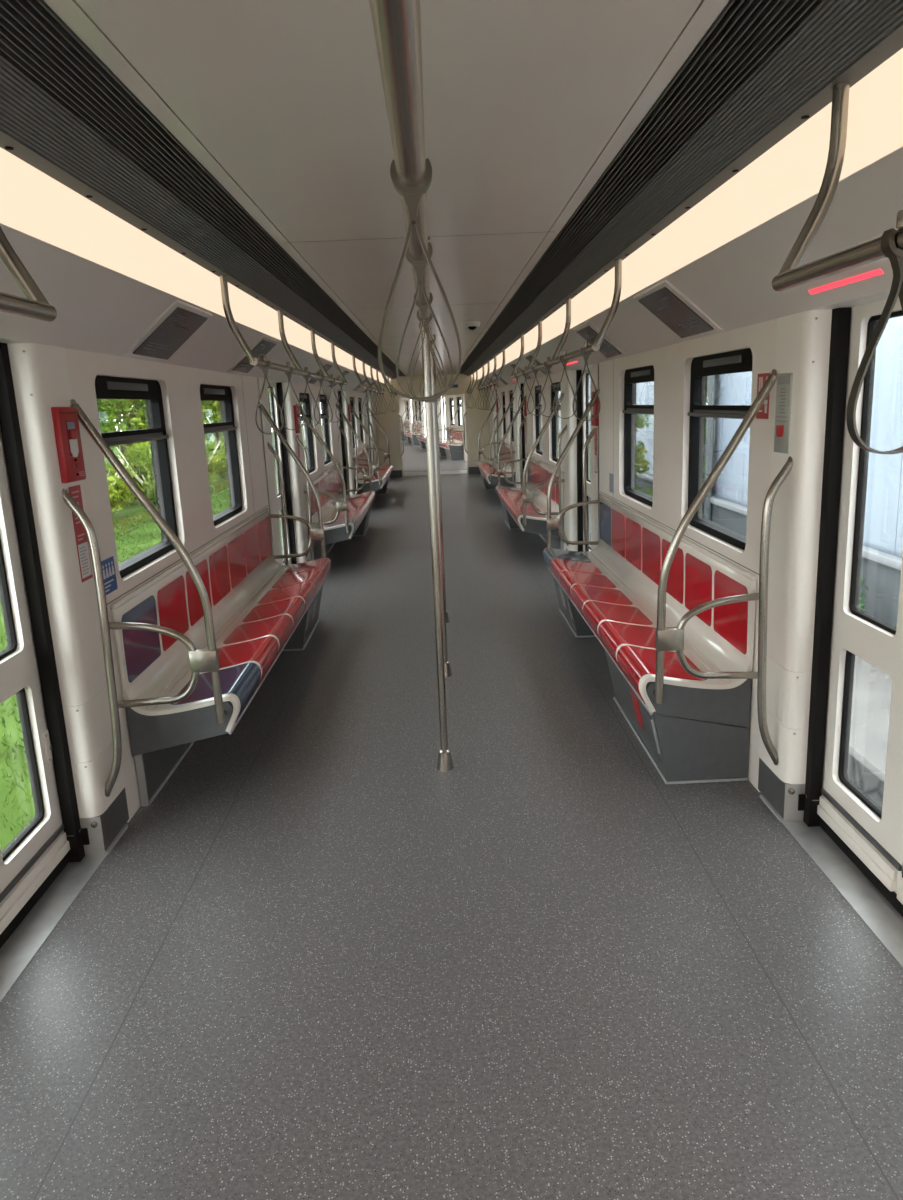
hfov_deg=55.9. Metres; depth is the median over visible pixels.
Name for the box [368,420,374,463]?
rail
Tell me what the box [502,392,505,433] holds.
window
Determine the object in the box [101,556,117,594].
sticker
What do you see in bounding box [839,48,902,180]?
ceiling light
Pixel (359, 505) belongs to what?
seat
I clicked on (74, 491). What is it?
notice
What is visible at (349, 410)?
alarm box
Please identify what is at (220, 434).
leafy tree
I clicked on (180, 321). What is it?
display panel
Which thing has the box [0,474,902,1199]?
floor
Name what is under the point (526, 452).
pillar
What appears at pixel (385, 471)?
seat
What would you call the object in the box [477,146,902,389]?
overhead side panel
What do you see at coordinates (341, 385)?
strap
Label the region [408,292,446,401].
strap
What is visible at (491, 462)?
grab rail
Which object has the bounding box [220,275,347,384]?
rail
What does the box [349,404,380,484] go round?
grab rail
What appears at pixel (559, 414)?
leafy shrub
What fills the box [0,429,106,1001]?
door
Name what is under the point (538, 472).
seat
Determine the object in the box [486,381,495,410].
strap
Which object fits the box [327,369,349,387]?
display panel
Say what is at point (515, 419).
rail
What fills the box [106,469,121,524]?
leafy shrub
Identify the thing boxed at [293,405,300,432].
alarm box
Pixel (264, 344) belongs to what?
display panel
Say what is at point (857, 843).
door
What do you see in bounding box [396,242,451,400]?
strap
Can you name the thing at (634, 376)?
window
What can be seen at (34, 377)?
pillar
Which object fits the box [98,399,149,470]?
leafy tree
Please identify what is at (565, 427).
rail
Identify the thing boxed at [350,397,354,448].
window
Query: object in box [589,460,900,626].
wall
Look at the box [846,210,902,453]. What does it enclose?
strap
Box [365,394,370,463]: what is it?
pillar
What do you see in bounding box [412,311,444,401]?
strap
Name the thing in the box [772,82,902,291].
rail
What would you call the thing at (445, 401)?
grab rail
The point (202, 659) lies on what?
grab rail
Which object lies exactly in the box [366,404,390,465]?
grab rail
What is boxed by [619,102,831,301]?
ceiling light
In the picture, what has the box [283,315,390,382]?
ceiling light
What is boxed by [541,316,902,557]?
outdoor background
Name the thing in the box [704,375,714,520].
concrete column
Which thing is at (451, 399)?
window
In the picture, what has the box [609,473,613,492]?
sticker
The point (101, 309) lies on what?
overhead side panel
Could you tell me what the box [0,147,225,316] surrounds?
ceiling light
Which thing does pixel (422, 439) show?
seat
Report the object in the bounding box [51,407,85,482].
alarm box
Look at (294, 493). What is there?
pillar
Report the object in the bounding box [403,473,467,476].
plate
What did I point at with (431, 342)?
strap
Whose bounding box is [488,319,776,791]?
wall
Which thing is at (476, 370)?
rail
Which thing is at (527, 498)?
grab rail
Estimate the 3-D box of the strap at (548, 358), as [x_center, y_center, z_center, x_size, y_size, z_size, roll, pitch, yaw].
[0.641,-1.405,5.618,0.136,0.384,0.026,-3,13,-1]
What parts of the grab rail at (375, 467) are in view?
clamp plate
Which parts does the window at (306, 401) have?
hopper frame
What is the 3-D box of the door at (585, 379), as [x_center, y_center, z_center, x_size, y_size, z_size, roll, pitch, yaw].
[1.248,-1.089,7.724,0.184,1.974,1.298,-3,13,-1]
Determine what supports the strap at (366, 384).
hanging from the rail at (353, 356)
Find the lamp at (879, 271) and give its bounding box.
[808,269,883,293]
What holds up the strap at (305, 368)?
hanging from the rail at (254, 361)
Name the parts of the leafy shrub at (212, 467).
stem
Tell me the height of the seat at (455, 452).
0.909 m
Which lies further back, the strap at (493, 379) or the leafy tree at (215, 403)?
the leafy tree at (215, 403)
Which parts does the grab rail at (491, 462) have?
clamp plate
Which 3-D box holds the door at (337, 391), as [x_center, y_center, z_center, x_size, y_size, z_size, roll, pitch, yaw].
[-1.674,-2.158,12.892,0.184,1.974,1.298,-3,13,-1]
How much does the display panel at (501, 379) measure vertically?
0.233 m
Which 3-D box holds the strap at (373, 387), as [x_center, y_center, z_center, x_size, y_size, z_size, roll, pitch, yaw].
[-1.076,-2.786,11.913,0.136,0.384,0.026,-3,13,-1]
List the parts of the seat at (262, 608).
wall heater panel, access panel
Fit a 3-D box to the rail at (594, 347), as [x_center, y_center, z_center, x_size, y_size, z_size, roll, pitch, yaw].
[0.669,-1.833,6.000,0.138,0.400,4.311,-3,13,-1]
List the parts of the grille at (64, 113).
mounting rail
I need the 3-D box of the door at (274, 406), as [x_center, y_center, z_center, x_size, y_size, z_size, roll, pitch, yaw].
[-1.564,-0.962,7.693,0.184,1.974,1.298,-3,13,-1]
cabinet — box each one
[376,412,403,477]
[463,409,489,473]
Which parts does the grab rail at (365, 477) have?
clamp plate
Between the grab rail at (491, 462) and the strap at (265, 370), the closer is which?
the strap at (265, 370)
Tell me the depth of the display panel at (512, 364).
10.90 m
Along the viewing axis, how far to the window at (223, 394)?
5.86 m
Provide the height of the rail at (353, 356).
0.400 m
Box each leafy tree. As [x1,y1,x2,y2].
[97,399,125,450]
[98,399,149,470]
[142,400,220,445]
[201,401,221,445]
[216,388,272,439]
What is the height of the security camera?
0.066 m
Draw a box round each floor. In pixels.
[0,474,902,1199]
[402,441,466,475]
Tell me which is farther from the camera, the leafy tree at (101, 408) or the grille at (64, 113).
the leafy tree at (101, 408)
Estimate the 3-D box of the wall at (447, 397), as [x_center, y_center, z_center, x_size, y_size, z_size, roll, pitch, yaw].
[-0.717,-6.684,32.166,0.112,1.908,22.198,-4,13,-8]
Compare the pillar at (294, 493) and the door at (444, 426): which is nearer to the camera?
the pillar at (294, 493)
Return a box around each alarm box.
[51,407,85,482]
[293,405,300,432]
[348,405,350,421]
[523,400,526,416]
[591,391,598,425]
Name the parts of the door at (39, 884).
rail, lock plate, sill plate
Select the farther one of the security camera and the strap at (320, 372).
the security camera
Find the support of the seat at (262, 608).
on the floor at (324, 960)
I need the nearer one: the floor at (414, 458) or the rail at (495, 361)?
the rail at (495, 361)
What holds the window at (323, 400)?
in the wall at (180, 385)
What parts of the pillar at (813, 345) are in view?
kick panel, kick plate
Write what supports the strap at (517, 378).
hanging from the rail at (594, 347)
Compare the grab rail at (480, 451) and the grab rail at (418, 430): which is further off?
the grab rail at (418, 430)
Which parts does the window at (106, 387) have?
hopper frame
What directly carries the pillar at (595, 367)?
attached to the wall at (671, 364)
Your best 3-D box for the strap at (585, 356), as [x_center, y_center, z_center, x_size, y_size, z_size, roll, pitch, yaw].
[0.670,-1.086,4.235,0.136,0.384,0.026,-3,13,-1]
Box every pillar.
[0,343,128,861]
[257,377,279,563]
[276,382,308,563]
[335,389,342,473]
[338,391,354,494]
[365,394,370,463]
[366,395,375,466]
[492,389,497,461]
[497,388,498,450]
[514,383,524,487]
[524,381,527,481]
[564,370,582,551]
[592,363,598,549]
[758,307,850,826]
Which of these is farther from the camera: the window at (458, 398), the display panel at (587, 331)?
the window at (458, 398)
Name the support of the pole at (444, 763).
on the floor at (324, 960)
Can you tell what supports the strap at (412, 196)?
hanging from the rail at (396, 23)
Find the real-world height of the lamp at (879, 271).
0.018 m
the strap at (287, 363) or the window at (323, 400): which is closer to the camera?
the strap at (287, 363)
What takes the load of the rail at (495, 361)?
hanging from the grille at (762, 69)
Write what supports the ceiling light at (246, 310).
attached to the wall at (180, 385)
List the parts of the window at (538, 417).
glass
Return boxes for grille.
[0,0,405,378]
[459,0,902,375]
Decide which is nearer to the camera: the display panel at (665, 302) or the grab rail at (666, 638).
the grab rail at (666, 638)
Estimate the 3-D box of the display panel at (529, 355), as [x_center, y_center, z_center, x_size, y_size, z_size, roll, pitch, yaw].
[0.944,-2.552,9.193,0.270,0.233,0.605,-3,13,-1]
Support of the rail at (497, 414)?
attached to the pillar at (497, 388)
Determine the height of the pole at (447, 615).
1.991 m
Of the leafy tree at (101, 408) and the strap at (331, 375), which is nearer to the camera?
the strap at (331, 375)
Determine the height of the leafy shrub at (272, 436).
1.903 m
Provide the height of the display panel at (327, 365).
0.233 m
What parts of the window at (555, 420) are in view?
hopper frame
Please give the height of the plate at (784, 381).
0.287 m
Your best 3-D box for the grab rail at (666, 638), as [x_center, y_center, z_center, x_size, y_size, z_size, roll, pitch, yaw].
[1.041,-0.226,3.396,0.442,1.325,0.089,-1,13,6]
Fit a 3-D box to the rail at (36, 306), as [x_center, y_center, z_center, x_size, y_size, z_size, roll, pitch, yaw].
[-0.903,-0.537,0.680,0.138,0.400,2.290,-3,13,-1]
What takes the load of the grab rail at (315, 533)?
attached to the wall at (180, 385)
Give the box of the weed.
[859,575,868,610]
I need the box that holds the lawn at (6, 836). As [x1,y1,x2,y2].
[0,431,324,850]
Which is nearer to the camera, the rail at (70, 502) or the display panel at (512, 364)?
the rail at (70, 502)
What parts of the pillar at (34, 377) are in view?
kick plate, kick panel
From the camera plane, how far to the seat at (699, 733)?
4.04 m
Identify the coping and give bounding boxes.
[589,458,901,569]
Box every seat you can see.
[110,508,330,805]
[304,463,374,560]
[353,445,392,494]
[401,421,409,440]
[404,422,421,445]
[416,425,438,450]
[439,427,463,460]
[477,439,514,489]
[495,455,563,549]
[542,493,756,784]
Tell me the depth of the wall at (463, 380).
19.88 m
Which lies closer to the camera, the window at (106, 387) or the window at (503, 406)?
the window at (106, 387)
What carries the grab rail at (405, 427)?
attached to the wall at (447, 397)
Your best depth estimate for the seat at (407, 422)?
40.52 m
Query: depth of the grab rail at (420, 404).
35.05 m
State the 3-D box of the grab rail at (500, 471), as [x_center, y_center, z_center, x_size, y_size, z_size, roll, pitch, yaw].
[0.859,-2.194,11.949,0.443,1.325,0.089,-4,13,-7]
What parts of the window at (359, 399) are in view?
glass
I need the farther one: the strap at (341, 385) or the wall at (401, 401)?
the wall at (401, 401)
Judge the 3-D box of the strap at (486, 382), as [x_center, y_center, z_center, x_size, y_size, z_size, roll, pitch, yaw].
[0.507,-2.857,11.930,0.136,0.384,0.026,-3,13,-1]
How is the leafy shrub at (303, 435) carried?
on the lawn at (6, 836)
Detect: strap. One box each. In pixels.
[255,355,283,434]
[280,362,304,429]
[299,367,319,426]
[314,371,332,424]
[326,374,342,422]
[335,377,350,420]
[362,384,372,415]
[366,386,376,415]
[370,387,379,414]
[378,158,461,399]
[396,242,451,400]
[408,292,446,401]
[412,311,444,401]
[420,334,442,402]
[483,382,492,409]
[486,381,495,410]
[490,379,500,410]
[510,370,524,412]
[518,366,534,413]
[527,362,545,414]
[538,357,558,416]
[553,350,576,418]
[572,341,599,420]
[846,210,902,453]
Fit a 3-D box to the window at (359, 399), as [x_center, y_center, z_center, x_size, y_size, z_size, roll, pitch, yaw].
[-1.741,-3.337,15.890,0.089,0.876,0.974,-3,13,-1]
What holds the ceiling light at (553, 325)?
attached to the wall at (671, 364)
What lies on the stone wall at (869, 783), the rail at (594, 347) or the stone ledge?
the stone ledge
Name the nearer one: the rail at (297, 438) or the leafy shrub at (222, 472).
the rail at (297, 438)
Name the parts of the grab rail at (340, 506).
clamp plate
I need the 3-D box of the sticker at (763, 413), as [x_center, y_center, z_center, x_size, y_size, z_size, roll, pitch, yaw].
[1.227,-0.802,3.350,0.006,0.174,0.126,-3,13,-1]
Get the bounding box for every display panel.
[122,299,212,361]
[226,335,278,374]
[304,361,333,384]
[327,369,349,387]
[353,377,368,391]
[492,372,509,384]
[509,362,533,379]
[523,352,553,374]
[573,321,626,358]
[633,279,723,339]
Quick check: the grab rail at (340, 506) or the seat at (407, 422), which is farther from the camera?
the seat at (407, 422)
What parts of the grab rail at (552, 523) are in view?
clamp plate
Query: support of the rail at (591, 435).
attached to the pillar at (595, 367)
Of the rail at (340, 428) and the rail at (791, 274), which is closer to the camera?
the rail at (791, 274)
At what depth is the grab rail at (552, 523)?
6.79 m
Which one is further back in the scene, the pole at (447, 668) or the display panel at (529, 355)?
the display panel at (529, 355)
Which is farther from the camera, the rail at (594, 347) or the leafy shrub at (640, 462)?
the leafy shrub at (640, 462)
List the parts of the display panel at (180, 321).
glass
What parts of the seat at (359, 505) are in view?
wall heater panel, access panel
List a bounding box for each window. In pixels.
[95,375,177,577]
[200,384,241,525]
[299,393,314,472]
[319,394,330,463]
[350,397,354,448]
[358,398,362,441]
[450,398,453,424]
[457,397,461,425]
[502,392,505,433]
[510,390,513,441]
[534,385,542,454]
[550,382,560,461]
[623,365,653,506]
[688,348,752,549]
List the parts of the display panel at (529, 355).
glass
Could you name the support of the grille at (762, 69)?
attached to the roof
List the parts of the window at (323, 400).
hopper frame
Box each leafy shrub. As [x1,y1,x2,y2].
[104,456,141,515]
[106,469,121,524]
[115,442,157,507]
[122,448,210,484]
[205,437,227,476]
[205,440,226,481]
[217,436,225,471]
[272,429,323,450]
[272,436,275,466]
[559,414,590,479]
[636,403,652,495]
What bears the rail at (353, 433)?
attached to the pillar at (342, 400)
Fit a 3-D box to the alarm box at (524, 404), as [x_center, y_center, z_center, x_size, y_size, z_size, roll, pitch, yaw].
[1.028,-2.721,11.986,0.040,0.267,0.168,-3,13,-1]
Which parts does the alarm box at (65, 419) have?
plate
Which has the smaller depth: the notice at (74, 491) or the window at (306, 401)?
the notice at (74, 491)
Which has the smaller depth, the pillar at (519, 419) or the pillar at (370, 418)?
the pillar at (519, 419)
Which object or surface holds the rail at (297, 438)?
attached to the pillar at (294, 493)
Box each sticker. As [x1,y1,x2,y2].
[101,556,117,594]
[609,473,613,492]
[756,373,769,418]
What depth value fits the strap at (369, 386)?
11.22 m
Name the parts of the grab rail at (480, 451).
clamp plate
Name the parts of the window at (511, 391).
glass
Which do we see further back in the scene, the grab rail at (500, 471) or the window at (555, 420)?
the grab rail at (500, 471)
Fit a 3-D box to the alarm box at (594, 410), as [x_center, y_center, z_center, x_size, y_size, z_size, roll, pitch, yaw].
[1.138,-1.525,6.788,0.040,0.267,0.168,-3,13,-1]
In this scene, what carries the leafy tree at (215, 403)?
on the lawn at (6, 836)
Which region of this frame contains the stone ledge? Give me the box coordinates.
[590,500,891,781]
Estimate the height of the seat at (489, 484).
0.909 m
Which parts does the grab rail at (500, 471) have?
clamp plate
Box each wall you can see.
[65,348,378,821]
[375,373,489,476]
[399,397,405,428]
[404,395,466,460]
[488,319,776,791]
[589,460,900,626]
[590,536,883,807]
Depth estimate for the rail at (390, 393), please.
17.85 m
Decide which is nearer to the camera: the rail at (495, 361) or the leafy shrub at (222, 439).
the rail at (495, 361)
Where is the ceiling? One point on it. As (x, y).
(527, 104)
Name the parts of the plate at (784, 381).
pull handle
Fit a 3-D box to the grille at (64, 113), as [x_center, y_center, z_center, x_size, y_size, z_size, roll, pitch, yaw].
[-0.976,-2.451,7.883,0.356,0.100,24.420,-3,13,-1]
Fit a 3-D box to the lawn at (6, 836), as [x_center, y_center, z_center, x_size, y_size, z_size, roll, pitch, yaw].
[-20.563,-7.333,45.293,37.180,0.777,105.600,-3,13,-1]
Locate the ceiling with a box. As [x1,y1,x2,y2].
[43,0,729,375]
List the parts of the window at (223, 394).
hopper frame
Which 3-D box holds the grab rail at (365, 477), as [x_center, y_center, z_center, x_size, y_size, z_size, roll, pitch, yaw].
[-1.367,-2.094,11.925,0.443,1.325,0.089,-1,13,6]
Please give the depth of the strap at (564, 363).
4.92 m
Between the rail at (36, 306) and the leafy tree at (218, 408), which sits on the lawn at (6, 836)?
the leafy tree at (218, 408)
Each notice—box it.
[68,485,92,581]
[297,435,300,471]
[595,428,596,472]
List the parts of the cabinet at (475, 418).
handle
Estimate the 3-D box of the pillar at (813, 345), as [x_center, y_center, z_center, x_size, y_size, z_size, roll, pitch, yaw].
[1.312,-0.091,3.224,0.132,1.920,0.319,-3,13,-1]
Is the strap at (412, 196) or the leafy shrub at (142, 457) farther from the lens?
the leafy shrub at (142, 457)
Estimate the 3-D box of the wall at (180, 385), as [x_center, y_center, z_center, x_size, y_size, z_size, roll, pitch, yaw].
[-1.543,-1.109,8.179,0.110,1.908,24.420,-3,13,-1]
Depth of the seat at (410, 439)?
35.95 m
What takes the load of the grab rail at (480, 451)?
attached to the wall at (671, 364)
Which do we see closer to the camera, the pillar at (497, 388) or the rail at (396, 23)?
the rail at (396, 23)
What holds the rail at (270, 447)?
attached to the pillar at (264, 422)
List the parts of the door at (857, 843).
sill plate, rail, rail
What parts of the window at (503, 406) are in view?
frame, glass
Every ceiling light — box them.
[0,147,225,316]
[227,282,281,340]
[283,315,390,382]
[471,304,565,379]
[570,267,614,328]
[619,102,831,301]
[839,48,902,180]
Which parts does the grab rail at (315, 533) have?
clamp plate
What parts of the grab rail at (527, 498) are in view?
clamp plate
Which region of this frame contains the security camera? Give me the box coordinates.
[464,321,479,329]
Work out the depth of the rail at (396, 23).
0.85 m
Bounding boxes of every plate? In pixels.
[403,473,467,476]
[774,373,792,453]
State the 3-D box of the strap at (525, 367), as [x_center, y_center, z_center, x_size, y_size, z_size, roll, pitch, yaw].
[0.612,-1.723,7.000,0.136,0.384,0.026,-3,13,-1]
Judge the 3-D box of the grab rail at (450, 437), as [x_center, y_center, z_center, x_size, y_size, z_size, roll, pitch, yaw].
[0.131,-5.116,24.732,0.442,1.325,0.089,-3,13,-1]
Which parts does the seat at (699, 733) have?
access panel, access panel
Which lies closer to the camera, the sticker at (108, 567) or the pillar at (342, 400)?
the sticker at (108, 567)
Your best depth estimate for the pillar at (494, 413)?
18.65 m
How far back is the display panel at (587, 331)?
5.76 m
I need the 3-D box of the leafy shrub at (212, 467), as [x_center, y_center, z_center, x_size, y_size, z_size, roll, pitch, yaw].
[-8.867,-4.912,30.305,2.291,1.799,2.136,-9,14,-25]
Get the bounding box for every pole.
[419,322,453,770]
[430,346,451,676]
[435,358,449,622]
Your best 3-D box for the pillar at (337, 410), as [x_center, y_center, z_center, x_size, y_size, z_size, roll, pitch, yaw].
[-1.631,-2.034,12.176,0.132,1.920,0.319,-3,13,-1]
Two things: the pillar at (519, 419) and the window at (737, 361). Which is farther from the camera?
the pillar at (519, 419)
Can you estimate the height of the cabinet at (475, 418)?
1.496 m
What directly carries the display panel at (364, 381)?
attached to the wall at (180, 385)
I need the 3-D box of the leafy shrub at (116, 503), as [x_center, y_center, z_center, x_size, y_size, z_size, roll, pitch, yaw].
[-9.173,-2.731,21.454,2.447,1.867,2.281,-5,13,-10]
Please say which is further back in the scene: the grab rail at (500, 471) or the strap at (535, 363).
the grab rail at (500, 471)
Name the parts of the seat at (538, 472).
access panel, wall heater panel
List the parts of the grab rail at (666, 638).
clamp plate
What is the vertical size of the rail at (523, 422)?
1.208 m
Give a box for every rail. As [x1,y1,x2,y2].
[0,226,56,321]
[62,488,121,796]
[70,399,226,724]
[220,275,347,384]
[259,402,325,558]
[268,442,287,564]
[296,402,348,532]
[296,436,311,557]
[336,403,371,491]
[339,426,349,494]
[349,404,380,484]
[352,355,385,393]
[353,433,357,494]
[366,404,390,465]
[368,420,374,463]
[369,0,434,357]
[384,376,397,395]
[404,403,412,430]
[412,404,420,435]
[417,406,425,434]
[438,401,446,439]
[449,400,463,446]
[466,370,477,392]
[477,349,504,389]
[478,398,498,460]
[489,397,515,479]
[493,414,497,456]
[498,396,526,484]
[510,259,621,377]
[510,419,515,487]
[519,418,524,487]
[523,391,564,524]
[547,387,599,547]
[557,424,568,545]
[582,428,594,551]
[653,369,776,703]
[757,456,792,764]
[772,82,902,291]
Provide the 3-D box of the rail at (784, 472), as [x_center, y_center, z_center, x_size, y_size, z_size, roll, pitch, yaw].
[1.223,0.067,3.236,0.119,1.208,0.046,-3,13,-1]
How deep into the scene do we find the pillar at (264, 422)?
6.86 m
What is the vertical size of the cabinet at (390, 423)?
1.496 m
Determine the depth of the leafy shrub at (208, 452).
27.16 m
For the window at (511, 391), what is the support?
in the wall at (671, 364)
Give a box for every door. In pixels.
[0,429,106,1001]
[265,381,291,564]
[337,391,343,476]
[442,396,446,440]
[582,368,592,551]
[782,297,902,966]
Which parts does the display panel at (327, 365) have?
glass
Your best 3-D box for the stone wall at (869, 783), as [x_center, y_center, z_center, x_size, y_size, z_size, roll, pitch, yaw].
[2.768,-4.230,29.568,1.287,0.649,72.600,-3,13,-1]
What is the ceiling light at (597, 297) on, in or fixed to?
attached to the wall at (671, 364)
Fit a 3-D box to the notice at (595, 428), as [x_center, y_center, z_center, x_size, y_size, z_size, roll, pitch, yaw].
[1.165,-1.204,6.862,0.006,0.356,0.102,-3,13,-1]
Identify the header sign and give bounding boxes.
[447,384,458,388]
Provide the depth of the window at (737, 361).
4.28 m
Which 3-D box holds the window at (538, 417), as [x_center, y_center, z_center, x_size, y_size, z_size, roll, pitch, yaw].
[1.144,-2.265,10.722,0.089,0.876,0.974,-3,13,-1]
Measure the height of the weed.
0.685 m
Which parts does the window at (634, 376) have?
hopper frame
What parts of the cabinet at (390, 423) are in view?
handle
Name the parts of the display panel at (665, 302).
glass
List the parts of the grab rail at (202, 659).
clamp plate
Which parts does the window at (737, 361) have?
hopper frame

